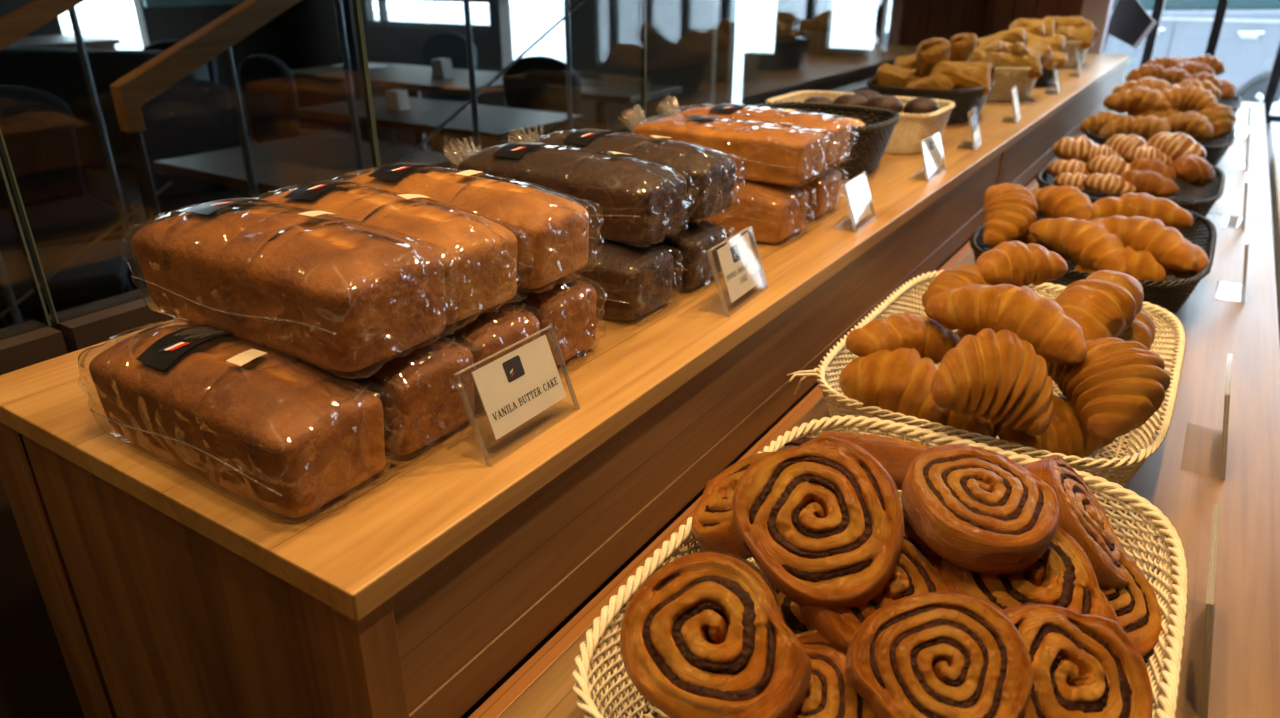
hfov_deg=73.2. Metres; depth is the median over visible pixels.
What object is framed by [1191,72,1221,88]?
croissant
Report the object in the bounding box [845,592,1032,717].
cinnamon roll
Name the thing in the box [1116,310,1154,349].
croissant
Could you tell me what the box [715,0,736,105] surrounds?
steel post
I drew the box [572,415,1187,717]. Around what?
wicker basket
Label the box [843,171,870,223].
sign holder
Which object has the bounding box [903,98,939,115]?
muffin
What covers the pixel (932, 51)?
pastry
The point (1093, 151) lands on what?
bun
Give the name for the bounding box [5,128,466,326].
floor
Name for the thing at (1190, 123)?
croissant
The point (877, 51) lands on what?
window
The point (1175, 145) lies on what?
bun
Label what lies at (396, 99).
table card
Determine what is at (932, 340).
croissant
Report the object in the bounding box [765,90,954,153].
wicker basket
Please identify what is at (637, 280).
cake
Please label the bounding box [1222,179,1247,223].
sign holder
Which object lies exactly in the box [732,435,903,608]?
cinnamon roll
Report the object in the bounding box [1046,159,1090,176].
bun
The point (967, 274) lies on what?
croissant
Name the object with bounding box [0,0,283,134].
wall
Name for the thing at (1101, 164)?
bun
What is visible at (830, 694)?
cinnamon roll
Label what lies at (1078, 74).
sign holder
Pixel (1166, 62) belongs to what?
croissant
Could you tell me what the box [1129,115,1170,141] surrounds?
croissant
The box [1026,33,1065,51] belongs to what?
pastry
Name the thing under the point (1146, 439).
wicker basket
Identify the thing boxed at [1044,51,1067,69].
pastry
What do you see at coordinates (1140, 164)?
bun
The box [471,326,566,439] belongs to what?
label card
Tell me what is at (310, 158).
cafe table
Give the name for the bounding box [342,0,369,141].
steel post
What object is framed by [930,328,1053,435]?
croissant
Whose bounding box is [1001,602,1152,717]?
cinnamon roll
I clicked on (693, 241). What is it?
cake
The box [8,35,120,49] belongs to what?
cafe table
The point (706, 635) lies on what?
cinnamon roll
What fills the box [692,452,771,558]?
cinnamon roll
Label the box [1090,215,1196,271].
croissant
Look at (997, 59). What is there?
pastry
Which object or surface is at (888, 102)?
muffin
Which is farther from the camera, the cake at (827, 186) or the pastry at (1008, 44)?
the pastry at (1008, 44)
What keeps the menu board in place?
on the floor at (30, 313)
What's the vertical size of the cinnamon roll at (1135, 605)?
0.075 m
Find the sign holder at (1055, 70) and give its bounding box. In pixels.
[1044,62,1059,94]
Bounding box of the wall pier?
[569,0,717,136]
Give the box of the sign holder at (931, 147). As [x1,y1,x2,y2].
[919,132,943,180]
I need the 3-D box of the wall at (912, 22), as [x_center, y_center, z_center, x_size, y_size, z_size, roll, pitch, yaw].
[1.557,-1.720,3.839,0.820,2.600,0.090,15,28,30]
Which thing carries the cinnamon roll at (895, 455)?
in the wicker basket at (1169, 584)
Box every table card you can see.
[386,89,410,110]
[432,58,453,78]
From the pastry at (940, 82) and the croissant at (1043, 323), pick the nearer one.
the croissant at (1043, 323)
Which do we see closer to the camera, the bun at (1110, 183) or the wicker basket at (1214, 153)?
the bun at (1110, 183)
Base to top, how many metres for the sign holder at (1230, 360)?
0.094 m
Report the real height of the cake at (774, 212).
0.076 m
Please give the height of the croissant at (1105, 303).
0.065 m
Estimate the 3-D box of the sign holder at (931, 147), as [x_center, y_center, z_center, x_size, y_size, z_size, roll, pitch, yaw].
[0.489,-0.343,1.454,0.036,0.065,0.107,15,28,30]
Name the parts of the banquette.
seat, backrest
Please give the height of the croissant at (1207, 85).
0.074 m
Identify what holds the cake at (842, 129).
on the cake at (827, 186)
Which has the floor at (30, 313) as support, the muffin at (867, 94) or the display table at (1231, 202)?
the display table at (1231, 202)
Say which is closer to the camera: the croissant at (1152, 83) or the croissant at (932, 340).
the croissant at (932, 340)
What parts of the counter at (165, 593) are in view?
leg, panel, rail, panel, leg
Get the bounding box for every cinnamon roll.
[620,550,811,717]
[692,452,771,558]
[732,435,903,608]
[765,575,807,633]
[791,630,877,717]
[799,519,948,652]
[819,431,930,489]
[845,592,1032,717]
[901,444,1058,573]
[941,526,1119,624]
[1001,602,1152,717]
[1024,455,1129,588]
[1100,542,1161,656]
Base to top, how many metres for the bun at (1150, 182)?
0.050 m
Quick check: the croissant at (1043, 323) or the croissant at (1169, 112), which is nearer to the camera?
the croissant at (1043, 323)
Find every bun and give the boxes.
[839,118,864,128]
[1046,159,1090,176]
[1052,136,1099,163]
[1053,172,1088,192]
[1082,173,1137,196]
[1084,144,1121,161]
[1086,155,1131,175]
[1104,134,1149,163]
[1120,170,1178,197]
[1128,146,1172,165]
[1130,158,1176,180]
[1147,132,1205,160]
[1170,154,1214,187]
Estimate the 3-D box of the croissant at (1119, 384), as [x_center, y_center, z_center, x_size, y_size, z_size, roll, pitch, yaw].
[0.447,0.020,0.814,0.090,0.071,0.112,0,24,-1]
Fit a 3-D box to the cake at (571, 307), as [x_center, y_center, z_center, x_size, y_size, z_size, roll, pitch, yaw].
[-0.159,-0.063,0.810,0.268,0.084,0.089,15,28,30]
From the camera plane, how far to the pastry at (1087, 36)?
2.97 m
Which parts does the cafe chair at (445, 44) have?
leg, seat, backrest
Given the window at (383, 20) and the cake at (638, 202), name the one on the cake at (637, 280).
the cake at (638, 202)
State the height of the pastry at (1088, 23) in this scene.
0.076 m
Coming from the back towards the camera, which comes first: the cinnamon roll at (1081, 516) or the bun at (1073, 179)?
the bun at (1073, 179)
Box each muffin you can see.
[803,96,831,104]
[832,94,867,108]
[855,90,879,99]
[867,95,902,112]
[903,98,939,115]
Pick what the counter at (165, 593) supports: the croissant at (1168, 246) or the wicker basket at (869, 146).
the wicker basket at (869, 146)
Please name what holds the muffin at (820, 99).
in the wicker basket at (911, 129)
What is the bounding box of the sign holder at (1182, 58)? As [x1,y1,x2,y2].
[1177,57,1190,60]
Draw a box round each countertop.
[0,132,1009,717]
[943,53,1129,185]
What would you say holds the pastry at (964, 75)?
in the wicker basket at (965, 100)
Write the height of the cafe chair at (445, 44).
0.922 m
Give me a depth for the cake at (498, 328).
0.67 m
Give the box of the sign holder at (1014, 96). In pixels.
[1000,85,1020,122]
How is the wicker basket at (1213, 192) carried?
on the display table at (1234, 325)
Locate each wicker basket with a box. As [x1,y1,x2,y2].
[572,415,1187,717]
[753,101,899,179]
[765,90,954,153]
[787,270,1185,502]
[866,78,993,124]
[970,196,1216,323]
[986,64,1043,100]
[1034,51,1067,85]
[1036,157,1224,233]
[1063,41,1087,67]
[1085,114,1234,165]
[1217,95,1241,113]
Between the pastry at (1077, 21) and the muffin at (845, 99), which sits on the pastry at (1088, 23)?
the pastry at (1077, 21)
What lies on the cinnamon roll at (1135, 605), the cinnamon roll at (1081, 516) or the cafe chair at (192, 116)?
the cinnamon roll at (1081, 516)
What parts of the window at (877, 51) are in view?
frame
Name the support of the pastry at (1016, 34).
in the wicker basket at (1004, 79)
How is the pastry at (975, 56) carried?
in the wicker basket at (1004, 79)
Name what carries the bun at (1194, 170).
in the wicker basket at (1213, 192)
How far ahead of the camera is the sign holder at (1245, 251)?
1.36 m
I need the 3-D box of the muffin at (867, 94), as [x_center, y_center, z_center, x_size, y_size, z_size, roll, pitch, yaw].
[0.462,-0.528,1.762,0.068,0.039,0.068,-7,25,-14]
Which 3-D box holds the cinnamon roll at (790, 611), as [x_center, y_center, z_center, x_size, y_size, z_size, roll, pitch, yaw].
[0.133,0.187,0.627,0.105,0.042,0.105,10,26,22]
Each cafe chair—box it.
[0,85,137,321]
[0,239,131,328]
[117,79,268,219]
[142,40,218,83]
[240,54,352,142]
[391,31,476,145]
[461,56,581,157]
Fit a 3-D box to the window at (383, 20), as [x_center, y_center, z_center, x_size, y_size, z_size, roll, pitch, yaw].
[-1.630,-2.644,6.568,1.350,0.230,0.060,15,28,30]
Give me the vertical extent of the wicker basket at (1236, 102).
0.080 m
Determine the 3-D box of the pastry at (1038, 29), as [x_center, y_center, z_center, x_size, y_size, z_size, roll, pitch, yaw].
[1.165,-0.983,2.626,0.139,0.081,0.062,6,25,13]
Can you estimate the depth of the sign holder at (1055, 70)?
2.40 m
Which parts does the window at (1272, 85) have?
frame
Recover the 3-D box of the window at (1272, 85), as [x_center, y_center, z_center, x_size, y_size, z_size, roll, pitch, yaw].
[2.975,-1.898,3.616,2.960,1.790,0.060,15,28,30]
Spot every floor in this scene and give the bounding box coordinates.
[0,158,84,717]
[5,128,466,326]
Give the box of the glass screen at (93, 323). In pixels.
[0,0,378,352]
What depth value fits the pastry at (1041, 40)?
2.54 m
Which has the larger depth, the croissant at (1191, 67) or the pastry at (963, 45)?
the croissant at (1191, 67)
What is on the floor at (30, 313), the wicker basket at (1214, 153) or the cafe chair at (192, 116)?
the cafe chair at (192, 116)
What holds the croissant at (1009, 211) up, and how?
in the wicker basket at (1171, 296)
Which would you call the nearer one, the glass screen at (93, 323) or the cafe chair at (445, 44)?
the glass screen at (93, 323)
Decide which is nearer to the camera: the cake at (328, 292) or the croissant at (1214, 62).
the cake at (328, 292)
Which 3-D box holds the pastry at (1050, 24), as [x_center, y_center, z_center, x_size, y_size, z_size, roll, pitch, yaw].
[1.209,-1.015,2.658,0.140,0.065,0.065,9,26,18]
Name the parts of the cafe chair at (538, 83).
seat, backrest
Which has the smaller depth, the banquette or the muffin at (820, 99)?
the muffin at (820, 99)
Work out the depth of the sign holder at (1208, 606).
0.63 m
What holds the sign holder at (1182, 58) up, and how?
in the wicker basket at (1236, 102)
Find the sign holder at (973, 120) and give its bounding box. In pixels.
[956,107,981,149]
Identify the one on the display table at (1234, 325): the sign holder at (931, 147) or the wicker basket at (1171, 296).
the wicker basket at (1171, 296)
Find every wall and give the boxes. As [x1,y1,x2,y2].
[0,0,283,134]
[277,0,1270,198]
[886,0,1083,253]
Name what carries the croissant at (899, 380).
in the wicker basket at (1146, 439)
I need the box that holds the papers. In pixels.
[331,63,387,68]
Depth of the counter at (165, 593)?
0.67 m
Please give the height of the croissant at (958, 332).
0.062 m
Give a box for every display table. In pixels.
[468,213,1279,717]
[1025,101,1271,220]
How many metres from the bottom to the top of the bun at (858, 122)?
0.037 m
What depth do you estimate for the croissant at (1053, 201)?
1.45 m
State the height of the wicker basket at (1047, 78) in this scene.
0.090 m
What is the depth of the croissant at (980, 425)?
0.84 m
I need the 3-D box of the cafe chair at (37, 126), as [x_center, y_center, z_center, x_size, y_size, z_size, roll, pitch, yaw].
[-2.275,-0.543,3.281,0.483,0.922,0.480,21,32,38]
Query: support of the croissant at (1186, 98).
on the croissant at (1169, 112)
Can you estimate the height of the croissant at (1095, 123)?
0.066 m
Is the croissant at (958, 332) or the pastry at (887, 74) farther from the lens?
the pastry at (887, 74)
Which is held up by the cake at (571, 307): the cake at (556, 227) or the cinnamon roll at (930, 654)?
the cake at (556, 227)
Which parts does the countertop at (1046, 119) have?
rail, panel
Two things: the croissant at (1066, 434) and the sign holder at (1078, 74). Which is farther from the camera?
the sign holder at (1078, 74)
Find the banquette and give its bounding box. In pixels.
[0,47,209,290]
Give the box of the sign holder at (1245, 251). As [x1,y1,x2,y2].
[1215,230,1248,295]
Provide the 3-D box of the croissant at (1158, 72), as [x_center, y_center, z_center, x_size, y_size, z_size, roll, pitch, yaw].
[1.671,-0.934,2.836,0.130,0.068,0.079,11,26,22]
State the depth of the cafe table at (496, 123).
3.62 m
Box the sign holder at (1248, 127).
[1229,127,1249,169]
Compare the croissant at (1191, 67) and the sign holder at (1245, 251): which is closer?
the sign holder at (1245, 251)
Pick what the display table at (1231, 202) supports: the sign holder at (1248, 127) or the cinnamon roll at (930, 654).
the sign holder at (1248, 127)
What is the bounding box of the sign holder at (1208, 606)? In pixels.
[1200,504,1219,717]
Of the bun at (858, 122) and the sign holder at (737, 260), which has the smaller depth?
the sign holder at (737, 260)
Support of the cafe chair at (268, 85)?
on the floor at (30, 313)
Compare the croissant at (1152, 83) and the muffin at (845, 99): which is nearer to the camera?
the muffin at (845, 99)
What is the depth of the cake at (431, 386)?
0.61 m
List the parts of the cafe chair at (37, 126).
backrest, seat, leg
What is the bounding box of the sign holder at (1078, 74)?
[1068,48,1080,76]
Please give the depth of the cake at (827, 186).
1.19 m
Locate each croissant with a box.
[839,348,948,423]
[845,312,960,363]
[922,264,994,307]
[924,284,1086,364]
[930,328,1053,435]
[939,410,998,440]
[955,329,1052,380]
[975,241,1067,286]
[982,183,1037,247]
[997,394,1115,457]
[1016,230,1070,260]
[1029,217,1126,273]
[1031,185,1092,220]
[1046,337,1169,438]
[1054,270,1143,339]
[1074,246,1165,283]
[1080,111,1119,136]
[1090,192,1193,229]
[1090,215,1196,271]
[1099,115,1141,139]
[1103,86,1170,114]
[1112,77,1172,93]
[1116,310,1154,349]
[1125,64,1166,80]
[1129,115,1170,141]
[1134,108,1182,117]
[1146,56,1183,68]
[1161,85,1216,112]
[1163,111,1212,141]
[1163,239,1210,277]
[1165,68,1191,84]
[1167,61,1214,74]
[1172,79,1220,100]
[1182,54,1224,74]
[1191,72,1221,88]
[1194,103,1236,138]
[1218,79,1236,100]
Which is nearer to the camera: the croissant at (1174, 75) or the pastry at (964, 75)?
the pastry at (964, 75)
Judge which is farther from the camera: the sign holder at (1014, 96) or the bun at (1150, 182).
the sign holder at (1014, 96)
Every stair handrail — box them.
[0,0,172,324]
[110,0,585,224]
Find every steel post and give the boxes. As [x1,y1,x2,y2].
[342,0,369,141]
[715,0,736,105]
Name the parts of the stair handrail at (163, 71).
post, rail, post, post, post, post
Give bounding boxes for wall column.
[1056,0,1113,156]
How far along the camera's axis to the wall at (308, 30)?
6.36 m
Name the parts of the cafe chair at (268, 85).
backrest, seat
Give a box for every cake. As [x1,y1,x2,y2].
[78,319,404,522]
[120,198,462,378]
[188,322,484,461]
[247,180,533,329]
[331,162,603,293]
[438,298,553,413]
[446,138,699,246]
[508,127,746,223]
[508,273,606,371]
[569,236,682,325]
[624,110,834,185]
[649,218,735,292]
[659,99,856,168]
[709,178,815,244]
[796,166,847,219]
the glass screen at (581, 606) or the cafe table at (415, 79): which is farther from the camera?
the cafe table at (415, 79)
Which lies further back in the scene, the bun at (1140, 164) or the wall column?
the wall column
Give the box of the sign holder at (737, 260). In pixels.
[707,226,760,302]
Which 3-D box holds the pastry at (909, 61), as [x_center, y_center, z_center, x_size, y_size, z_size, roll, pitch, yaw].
[0.669,-0.718,2.105,0.105,0.068,0.062,11,26,22]
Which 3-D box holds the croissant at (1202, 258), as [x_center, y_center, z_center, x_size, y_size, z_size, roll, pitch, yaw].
[0.813,-0.157,1.315,0.068,0.054,0.114,-21,31,-38]
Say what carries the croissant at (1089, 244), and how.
on the croissant at (1141, 265)
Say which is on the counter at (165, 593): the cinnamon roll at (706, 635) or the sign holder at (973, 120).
the sign holder at (973, 120)
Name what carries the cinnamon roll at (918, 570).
in the wicker basket at (1169, 584)
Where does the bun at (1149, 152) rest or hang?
in the wicker basket at (1213, 192)
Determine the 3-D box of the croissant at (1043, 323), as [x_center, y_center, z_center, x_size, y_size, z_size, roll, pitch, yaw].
[0.364,-0.043,0.851,0.068,0.058,0.160,-21,32,-38]
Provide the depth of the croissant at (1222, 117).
2.24 m
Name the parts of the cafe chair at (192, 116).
seat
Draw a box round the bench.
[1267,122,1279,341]
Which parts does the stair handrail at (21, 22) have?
post, rail, post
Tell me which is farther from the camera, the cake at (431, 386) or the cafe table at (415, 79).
the cafe table at (415, 79)
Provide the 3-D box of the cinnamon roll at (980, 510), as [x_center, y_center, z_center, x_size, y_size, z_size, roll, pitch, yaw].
[0.227,0.099,0.583,0.096,0.050,0.101,-16,29,-32]
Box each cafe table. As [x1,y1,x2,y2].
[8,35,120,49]
[154,134,468,195]
[290,62,503,149]
[294,95,583,152]
[581,79,681,133]
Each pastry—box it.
[874,63,920,89]
[893,53,915,68]
[905,75,953,91]
[915,37,950,77]
[929,61,994,96]
[948,33,976,61]
[968,50,1003,61]
[974,40,1006,54]
[976,27,1027,45]
[977,52,1043,78]
[993,40,1027,47]
[1004,42,1052,64]
[1008,18,1057,36]
[1021,22,1046,36]
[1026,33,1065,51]
[1027,38,1047,45]
[1043,16,1085,26]
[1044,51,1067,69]
[1056,26,1097,48]
[1057,20,1092,27]
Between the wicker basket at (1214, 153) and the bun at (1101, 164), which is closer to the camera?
the bun at (1101, 164)
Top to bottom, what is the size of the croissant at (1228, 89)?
0.064 m
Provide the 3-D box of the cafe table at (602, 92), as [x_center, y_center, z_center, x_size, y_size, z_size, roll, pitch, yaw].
[-0.205,-1.092,4.695,0.700,0.750,0.500,15,28,30]
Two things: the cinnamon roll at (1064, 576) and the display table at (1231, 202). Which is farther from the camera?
the display table at (1231, 202)
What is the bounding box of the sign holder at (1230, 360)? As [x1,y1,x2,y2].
[1180,360,1230,478]
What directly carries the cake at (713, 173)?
on the cake at (693, 241)
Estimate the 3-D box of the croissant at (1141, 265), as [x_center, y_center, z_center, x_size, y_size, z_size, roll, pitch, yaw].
[0.718,-0.135,1.285,0.120,0.062,0.072,22,32,40]
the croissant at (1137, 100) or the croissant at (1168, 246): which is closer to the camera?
the croissant at (1168, 246)
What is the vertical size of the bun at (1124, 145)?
0.062 m
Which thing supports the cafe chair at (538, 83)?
on the floor at (30, 313)
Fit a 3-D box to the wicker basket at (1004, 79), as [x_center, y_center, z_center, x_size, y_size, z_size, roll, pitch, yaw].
[0.940,-0.759,2.338,0.271,0.087,0.261,15,28,30]
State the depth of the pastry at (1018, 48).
2.25 m
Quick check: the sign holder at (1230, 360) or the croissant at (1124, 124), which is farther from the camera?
the croissant at (1124, 124)
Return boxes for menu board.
[1103,0,1156,52]
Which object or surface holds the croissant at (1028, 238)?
in the wicker basket at (1171, 296)
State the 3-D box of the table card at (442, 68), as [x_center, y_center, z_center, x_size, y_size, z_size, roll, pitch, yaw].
[-1.125,-1.653,4.902,0.100,0.100,0.080,15,28,30]
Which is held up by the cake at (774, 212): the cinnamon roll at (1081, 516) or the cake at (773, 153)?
the cake at (773, 153)
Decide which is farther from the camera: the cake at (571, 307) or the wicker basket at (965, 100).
the wicker basket at (965, 100)
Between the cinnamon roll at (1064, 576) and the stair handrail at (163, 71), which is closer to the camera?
the cinnamon roll at (1064, 576)
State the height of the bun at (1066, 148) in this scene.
0.065 m
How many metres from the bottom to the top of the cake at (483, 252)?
0.081 m
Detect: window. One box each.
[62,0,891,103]
[362,0,489,30]
[819,0,888,57]
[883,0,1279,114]
[1140,0,1279,123]
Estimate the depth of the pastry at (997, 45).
2.26 m
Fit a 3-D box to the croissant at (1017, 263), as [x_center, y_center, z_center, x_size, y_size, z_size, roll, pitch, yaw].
[0.442,-0.113,1.018,0.110,0.049,0.068,-2,25,-5]
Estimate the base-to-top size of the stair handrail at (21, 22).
1.351 m
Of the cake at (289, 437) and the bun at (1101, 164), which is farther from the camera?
the bun at (1101, 164)
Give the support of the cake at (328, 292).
on the cake at (431, 386)
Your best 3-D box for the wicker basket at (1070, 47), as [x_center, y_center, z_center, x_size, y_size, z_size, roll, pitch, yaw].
[1.467,-1.107,3.101,0.271,0.090,0.281,15,28,30]
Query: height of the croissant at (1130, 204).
0.060 m

